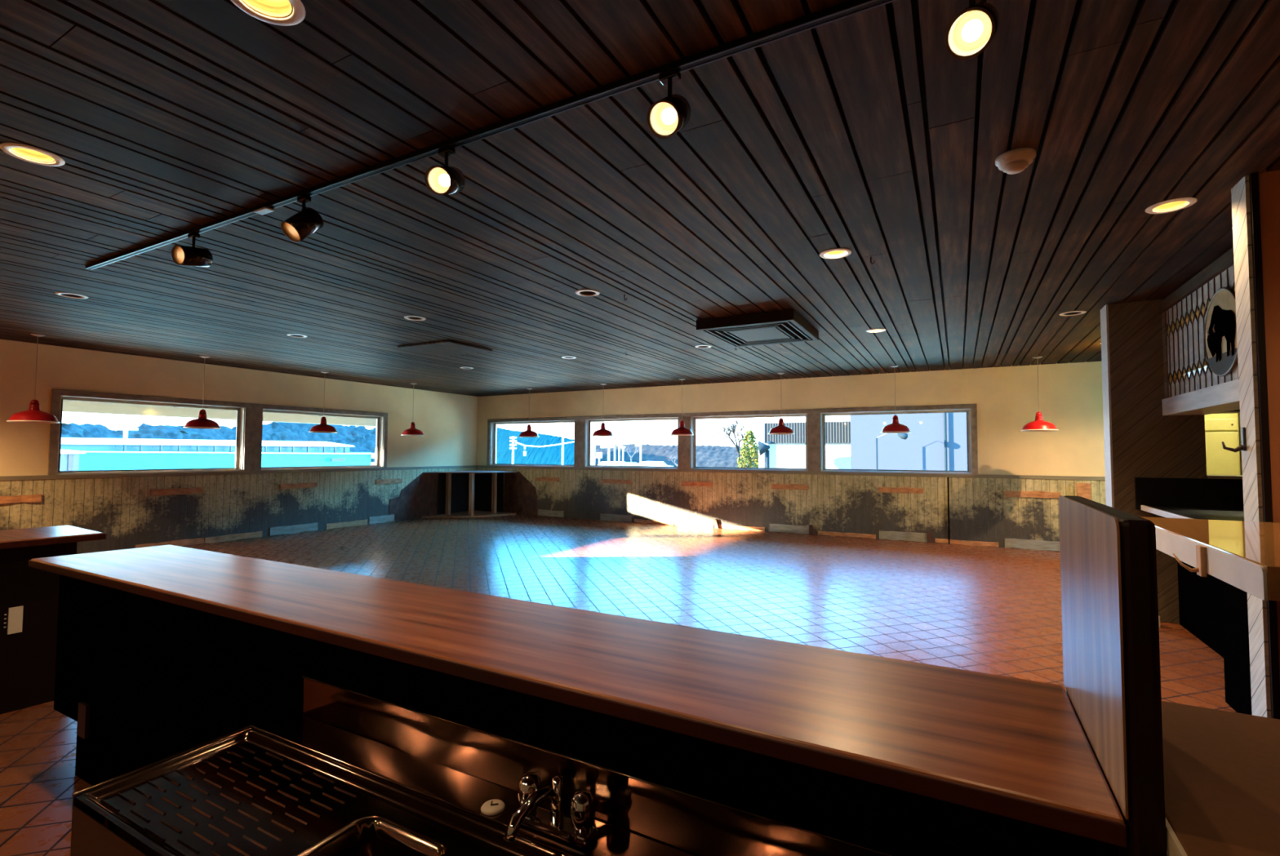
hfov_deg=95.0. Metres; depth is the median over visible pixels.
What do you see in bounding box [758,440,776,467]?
light
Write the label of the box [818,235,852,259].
recessed light
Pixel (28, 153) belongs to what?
recessed light
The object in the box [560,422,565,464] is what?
street light
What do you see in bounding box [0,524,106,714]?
bar
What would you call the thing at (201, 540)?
strip
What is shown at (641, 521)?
strip
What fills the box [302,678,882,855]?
backsplash
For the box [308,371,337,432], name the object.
pendant lamp
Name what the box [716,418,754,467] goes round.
bare tree
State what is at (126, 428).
utility pole
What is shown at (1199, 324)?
transom
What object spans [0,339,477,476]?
wall
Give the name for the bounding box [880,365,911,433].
pendant lamp
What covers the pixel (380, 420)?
window
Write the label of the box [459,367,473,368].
recessed light
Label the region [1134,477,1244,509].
backsplash
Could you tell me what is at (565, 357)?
recessed light
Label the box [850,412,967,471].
building
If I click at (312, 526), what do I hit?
board
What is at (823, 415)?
window
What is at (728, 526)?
strip
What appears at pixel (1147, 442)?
wall
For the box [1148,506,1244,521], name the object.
countertop
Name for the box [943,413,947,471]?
pole
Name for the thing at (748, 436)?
evergreen tree
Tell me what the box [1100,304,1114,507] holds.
trim
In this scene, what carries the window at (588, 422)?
in the wall at (1070, 395)
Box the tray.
[74,727,569,855]
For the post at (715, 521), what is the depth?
11.02 m
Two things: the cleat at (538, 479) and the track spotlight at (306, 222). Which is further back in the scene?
the cleat at (538, 479)
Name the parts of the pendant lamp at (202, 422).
lamp shade, cord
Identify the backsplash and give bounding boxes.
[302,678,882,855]
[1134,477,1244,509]
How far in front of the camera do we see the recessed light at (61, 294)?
5.09 m
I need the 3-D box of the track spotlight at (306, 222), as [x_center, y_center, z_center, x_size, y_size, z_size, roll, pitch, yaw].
[-1.740,-1.073,3.024,0.124,0.248,0.195,-1,-3,28]
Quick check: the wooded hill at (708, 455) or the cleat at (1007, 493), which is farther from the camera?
the wooded hill at (708, 455)
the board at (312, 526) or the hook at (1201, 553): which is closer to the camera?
the hook at (1201, 553)
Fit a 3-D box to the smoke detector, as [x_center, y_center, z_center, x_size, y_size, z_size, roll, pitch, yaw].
[1.692,-1.190,2.643,0.156,0.068,0.156,-1,-3,28]
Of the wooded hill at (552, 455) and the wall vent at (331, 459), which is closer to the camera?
the wall vent at (331, 459)
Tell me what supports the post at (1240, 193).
attached to the wall at (1268, 182)
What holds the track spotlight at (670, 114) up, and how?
attached to the track
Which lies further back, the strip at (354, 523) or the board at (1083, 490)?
the strip at (354, 523)
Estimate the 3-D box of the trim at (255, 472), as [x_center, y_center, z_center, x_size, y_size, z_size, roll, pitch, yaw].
[-7.361,0.634,7.646,0.032,0.055,14.472,-1,-3,28]
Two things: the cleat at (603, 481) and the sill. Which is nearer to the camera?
the sill
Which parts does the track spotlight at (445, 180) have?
bulb, stem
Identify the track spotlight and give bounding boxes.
[171,231,213,267]
[280,194,323,243]
[424,145,465,195]
[646,67,690,138]
[944,0,999,60]
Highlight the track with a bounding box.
[85,0,897,270]
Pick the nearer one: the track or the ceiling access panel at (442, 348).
the track
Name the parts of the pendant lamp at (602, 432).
lamp shade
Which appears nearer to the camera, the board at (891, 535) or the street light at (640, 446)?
the board at (891, 535)
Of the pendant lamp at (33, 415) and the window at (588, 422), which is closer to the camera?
the pendant lamp at (33, 415)
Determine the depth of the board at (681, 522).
11.26 m
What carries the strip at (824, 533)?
attached to the wall at (1070, 395)
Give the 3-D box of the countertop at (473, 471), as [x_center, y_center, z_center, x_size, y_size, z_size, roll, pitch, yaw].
[-3.741,0.980,12.997,1.244,0.024,1.608,-1,-3,28]
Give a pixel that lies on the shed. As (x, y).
(69, 460)
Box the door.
[1220,580,1252,715]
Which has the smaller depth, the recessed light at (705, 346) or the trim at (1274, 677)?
the trim at (1274, 677)
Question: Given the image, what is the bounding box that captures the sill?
[1206,475,1242,479]
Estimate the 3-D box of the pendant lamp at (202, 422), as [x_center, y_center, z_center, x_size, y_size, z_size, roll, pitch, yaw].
[-6.149,-0.504,8.262,0.428,1.018,0.428,-1,-3,28]
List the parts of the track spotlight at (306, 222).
stem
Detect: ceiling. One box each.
[0,0,1279,396]
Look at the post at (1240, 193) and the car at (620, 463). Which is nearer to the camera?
the post at (1240, 193)
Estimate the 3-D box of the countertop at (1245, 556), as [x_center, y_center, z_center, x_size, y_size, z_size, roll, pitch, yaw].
[2.911,0.948,1.834,1.854,1.100,1.500,-1,-3,28]
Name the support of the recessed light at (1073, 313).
in the ceiling at (165, 118)
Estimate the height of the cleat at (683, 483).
0.097 m
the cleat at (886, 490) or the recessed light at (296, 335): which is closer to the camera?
the recessed light at (296, 335)
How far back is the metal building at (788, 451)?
32.37 m
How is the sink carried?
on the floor
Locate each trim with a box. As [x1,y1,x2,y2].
[0,465,476,480]
[47,389,387,475]
[476,465,1105,480]
[486,404,977,474]
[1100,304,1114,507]
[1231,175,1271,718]
[1248,172,1279,719]
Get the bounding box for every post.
[713,519,719,528]
[808,524,815,535]
[875,433,907,469]
[927,532,934,543]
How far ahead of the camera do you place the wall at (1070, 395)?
9.28 m
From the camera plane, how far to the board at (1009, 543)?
8.69 m
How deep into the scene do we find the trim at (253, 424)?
9.47 m
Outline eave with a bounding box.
[62,400,376,426]
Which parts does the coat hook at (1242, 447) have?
plate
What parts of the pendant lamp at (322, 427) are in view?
lamp shade, cord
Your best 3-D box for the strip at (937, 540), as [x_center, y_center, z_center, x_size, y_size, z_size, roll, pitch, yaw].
[5.062,1.780,9.100,0.860,0.078,0.009,-1,-3,28]
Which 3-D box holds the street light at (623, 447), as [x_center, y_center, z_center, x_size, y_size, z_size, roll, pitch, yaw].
[-1.359,3.034,46.707,0.270,3.140,0.200,-1,-3,28]
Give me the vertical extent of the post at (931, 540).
0.170 m
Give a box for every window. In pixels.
[57,395,244,475]
[261,408,383,470]
[489,420,574,466]
[585,417,678,469]
[690,413,808,471]
[820,408,972,474]
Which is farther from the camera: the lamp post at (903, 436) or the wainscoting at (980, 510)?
the lamp post at (903, 436)
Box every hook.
[1172,545,1207,577]
[1222,427,1246,452]
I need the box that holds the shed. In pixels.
[59,448,85,471]
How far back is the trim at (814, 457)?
10.76 m
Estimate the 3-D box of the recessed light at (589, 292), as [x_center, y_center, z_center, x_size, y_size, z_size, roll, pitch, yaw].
[-0.439,-1.188,4.927,0.210,0.118,0.210,-1,-3,28]
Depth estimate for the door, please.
3.21 m
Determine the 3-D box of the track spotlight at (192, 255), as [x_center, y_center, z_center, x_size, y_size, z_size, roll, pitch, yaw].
[-2.705,-1.071,3.550,0.116,0.215,0.189,-1,-3,19]
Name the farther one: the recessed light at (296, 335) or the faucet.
the recessed light at (296, 335)
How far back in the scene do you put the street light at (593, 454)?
47.97 m
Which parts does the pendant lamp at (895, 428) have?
cord, lamp shade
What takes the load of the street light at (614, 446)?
on the ground
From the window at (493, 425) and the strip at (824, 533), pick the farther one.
the window at (493, 425)
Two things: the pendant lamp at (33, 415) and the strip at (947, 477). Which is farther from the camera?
the strip at (947, 477)
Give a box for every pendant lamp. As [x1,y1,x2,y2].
[6,333,59,423]
[182,355,221,429]
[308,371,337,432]
[400,383,424,435]
[518,388,539,437]
[591,383,613,436]
[670,378,693,435]
[768,372,794,434]
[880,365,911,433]
[1020,356,1058,431]
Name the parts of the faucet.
handle, spout, handle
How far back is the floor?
6.12 m
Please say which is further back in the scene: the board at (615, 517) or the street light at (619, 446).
the street light at (619, 446)
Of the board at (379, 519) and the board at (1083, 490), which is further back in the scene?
the board at (379, 519)
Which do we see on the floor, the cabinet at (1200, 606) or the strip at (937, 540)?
the cabinet at (1200, 606)
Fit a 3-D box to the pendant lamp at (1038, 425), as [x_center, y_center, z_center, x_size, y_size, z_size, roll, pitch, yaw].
[5.470,-0.468,8.053,0.428,1.018,0.428,-1,-3,28]
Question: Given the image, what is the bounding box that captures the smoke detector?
[995,147,1035,174]
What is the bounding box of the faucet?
[503,772,598,848]
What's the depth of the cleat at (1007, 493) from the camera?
8.71 m
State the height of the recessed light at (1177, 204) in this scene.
0.118 m
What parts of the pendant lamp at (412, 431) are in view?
lamp shade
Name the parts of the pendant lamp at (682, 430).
lamp shade, cord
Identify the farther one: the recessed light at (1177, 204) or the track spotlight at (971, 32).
the recessed light at (1177, 204)
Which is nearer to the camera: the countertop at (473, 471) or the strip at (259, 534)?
the strip at (259, 534)
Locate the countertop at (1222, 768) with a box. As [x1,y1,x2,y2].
[1161,701,1279,855]
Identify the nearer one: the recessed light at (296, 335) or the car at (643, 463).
the recessed light at (296, 335)
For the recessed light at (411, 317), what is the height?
0.118 m
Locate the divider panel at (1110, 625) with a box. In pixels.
[1058,495,1166,855]
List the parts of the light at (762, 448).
lamp shade, post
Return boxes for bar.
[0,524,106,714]
[28,545,1126,855]
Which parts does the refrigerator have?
vent panel, door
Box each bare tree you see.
[616,440,643,462]
[667,454,677,466]
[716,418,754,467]
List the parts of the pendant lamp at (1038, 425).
cord, lamp shade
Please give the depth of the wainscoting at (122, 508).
8.84 m
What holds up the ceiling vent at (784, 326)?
in the ceiling at (165, 118)
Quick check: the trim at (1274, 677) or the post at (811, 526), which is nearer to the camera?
the trim at (1274, 677)
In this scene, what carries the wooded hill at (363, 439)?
on the ground
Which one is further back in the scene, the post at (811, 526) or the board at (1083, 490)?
the post at (811, 526)
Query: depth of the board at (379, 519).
11.67 m
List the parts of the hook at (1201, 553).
plate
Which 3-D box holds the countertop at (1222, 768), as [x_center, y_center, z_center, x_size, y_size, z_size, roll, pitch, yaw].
[1.679,0.953,0.100,2.372,0.933,1.150,-1,-3,28]
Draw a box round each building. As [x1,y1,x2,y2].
[60,437,375,471]
[758,421,850,469]
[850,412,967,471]
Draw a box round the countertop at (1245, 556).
[1140,516,1279,601]
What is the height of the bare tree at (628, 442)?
4.031 m
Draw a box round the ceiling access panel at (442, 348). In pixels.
[397,339,492,356]
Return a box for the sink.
[70,675,897,855]
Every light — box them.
[0,142,65,166]
[54,292,88,298]
[230,0,305,26]
[286,333,307,337]
[404,315,426,320]
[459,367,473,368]
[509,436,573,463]
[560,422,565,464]
[561,356,576,359]
[574,288,599,296]
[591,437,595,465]
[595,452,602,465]
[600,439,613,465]
[613,446,615,465]
[616,444,622,465]
[621,446,625,465]
[635,444,641,466]
[695,344,711,348]
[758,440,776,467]
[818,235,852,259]
[866,327,886,333]
[1059,303,1086,315]
[1145,182,1197,213]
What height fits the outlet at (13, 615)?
0.140 m
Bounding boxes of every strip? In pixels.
[135,537,204,548]
[204,531,262,543]
[326,519,367,529]
[634,519,673,525]
[719,524,764,531]
[817,531,875,538]
[935,538,998,546]
[946,477,950,544]
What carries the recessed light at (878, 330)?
in the ceiling at (165, 118)
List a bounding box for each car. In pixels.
[600,461,625,465]
[609,462,639,466]
[638,461,669,466]
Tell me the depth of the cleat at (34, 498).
7.18 m
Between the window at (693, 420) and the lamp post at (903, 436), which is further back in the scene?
the lamp post at (903, 436)
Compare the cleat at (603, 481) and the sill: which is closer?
the sill
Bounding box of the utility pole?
[113,418,137,438]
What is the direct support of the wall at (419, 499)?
attached to the wall at (447, 422)
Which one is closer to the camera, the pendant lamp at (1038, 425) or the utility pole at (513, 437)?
the pendant lamp at (1038, 425)
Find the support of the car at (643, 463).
on the ground
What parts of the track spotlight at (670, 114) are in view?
bulb, stem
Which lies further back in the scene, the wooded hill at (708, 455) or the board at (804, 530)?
the wooded hill at (708, 455)
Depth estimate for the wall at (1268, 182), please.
2.75 m
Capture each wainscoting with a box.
[0,467,476,554]
[476,467,1106,551]
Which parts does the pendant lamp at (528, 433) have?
lamp shade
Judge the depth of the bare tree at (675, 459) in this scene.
53.41 m
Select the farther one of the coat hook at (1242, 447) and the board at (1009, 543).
the board at (1009, 543)
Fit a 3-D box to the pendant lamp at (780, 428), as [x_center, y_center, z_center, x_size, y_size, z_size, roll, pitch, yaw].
[2.344,-0.408,9.745,0.428,1.018,0.428,-1,-3,28]
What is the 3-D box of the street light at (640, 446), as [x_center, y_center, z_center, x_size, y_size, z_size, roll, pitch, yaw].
[-0.105,2.950,46.030,0.460,3.258,0.200,-1,-3,28]
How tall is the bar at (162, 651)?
0.933 m
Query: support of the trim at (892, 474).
attached to the wall at (1070, 395)
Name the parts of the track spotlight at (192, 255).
stem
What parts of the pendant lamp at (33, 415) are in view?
lamp shade, cord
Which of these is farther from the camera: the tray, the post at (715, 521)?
the post at (715, 521)
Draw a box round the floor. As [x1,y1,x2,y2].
[0,514,1236,855]
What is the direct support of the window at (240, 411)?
in the wall at (447, 422)
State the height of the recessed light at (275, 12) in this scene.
0.118 m
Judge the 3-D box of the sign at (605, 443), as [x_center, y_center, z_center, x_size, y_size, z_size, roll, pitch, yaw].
[-2.691,2.765,47.441,1.100,3.728,0.200,-1,-3,28]
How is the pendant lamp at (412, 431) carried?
hanging from the ceiling at (165, 118)
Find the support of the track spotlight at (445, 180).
attached to the track
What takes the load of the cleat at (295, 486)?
attached to the wall at (447, 422)
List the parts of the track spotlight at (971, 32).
stem, bulb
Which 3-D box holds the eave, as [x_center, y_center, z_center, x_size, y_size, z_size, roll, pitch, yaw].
[-8.044,-0.410,9.502,2.500,0.295,17.000,-1,-3,28]
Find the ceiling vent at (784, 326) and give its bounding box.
[696,309,818,347]
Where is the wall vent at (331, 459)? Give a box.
[330,457,344,461]
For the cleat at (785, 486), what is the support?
attached to the wall at (1070, 395)
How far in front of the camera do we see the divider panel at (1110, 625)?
0.79 m
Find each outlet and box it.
[4,605,23,635]
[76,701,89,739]
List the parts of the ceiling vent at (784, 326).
plate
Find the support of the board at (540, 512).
attached to the wall at (1070, 395)
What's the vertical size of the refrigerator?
1.930 m
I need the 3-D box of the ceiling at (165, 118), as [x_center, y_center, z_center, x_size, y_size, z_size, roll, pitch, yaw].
[-1.698,-1.159,4.673,12.858,0.018,14.498,-1,-3,28]
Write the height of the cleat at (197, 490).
0.098 m
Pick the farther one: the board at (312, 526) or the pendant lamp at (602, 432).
the pendant lamp at (602, 432)
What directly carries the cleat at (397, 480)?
attached to the wall at (447, 422)
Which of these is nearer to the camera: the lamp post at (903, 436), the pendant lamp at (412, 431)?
the pendant lamp at (412, 431)
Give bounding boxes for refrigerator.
[1204,413,1240,475]
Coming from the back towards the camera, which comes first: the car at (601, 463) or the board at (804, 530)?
the car at (601, 463)
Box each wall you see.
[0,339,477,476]
[388,473,437,520]
[476,351,1105,476]
[503,471,537,515]
[1104,281,1239,623]
[1233,134,1279,675]
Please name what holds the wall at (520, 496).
attached to the wall at (1070, 395)
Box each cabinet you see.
[1134,477,1244,657]
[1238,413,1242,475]
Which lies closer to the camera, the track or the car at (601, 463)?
the track
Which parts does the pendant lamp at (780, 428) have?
cord, lamp shade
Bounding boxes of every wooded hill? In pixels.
[61,422,376,462]
[496,426,591,465]
[595,444,765,467]
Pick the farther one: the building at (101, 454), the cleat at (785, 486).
the building at (101, 454)
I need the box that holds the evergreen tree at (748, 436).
[736,430,758,467]
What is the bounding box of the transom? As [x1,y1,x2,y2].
[1158,247,1239,415]
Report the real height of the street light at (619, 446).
3.254 m
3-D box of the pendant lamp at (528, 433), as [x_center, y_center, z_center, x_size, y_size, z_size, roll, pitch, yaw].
[-2.317,-0.318,12.267,0.428,1.018,0.428,-1,-3,28]
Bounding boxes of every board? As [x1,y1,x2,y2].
[269,522,317,535]
[368,514,394,524]
[537,509,564,517]
[600,513,631,522]
[677,518,713,528]
[769,524,808,534]
[879,530,927,542]
[1004,538,1060,551]
[1076,483,1091,500]
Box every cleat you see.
[0,493,41,503]
[150,487,203,495]
[279,482,317,489]
[375,478,402,484]
[536,477,559,481]
[601,479,631,484]
[681,481,712,487]
[771,484,808,490]
[878,487,923,493]
[1004,490,1060,497]
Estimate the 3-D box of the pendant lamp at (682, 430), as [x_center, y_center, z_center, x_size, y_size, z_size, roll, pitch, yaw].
[0.761,-0.377,10.601,0.428,1.018,0.428,-1,-3,28]
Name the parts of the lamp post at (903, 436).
post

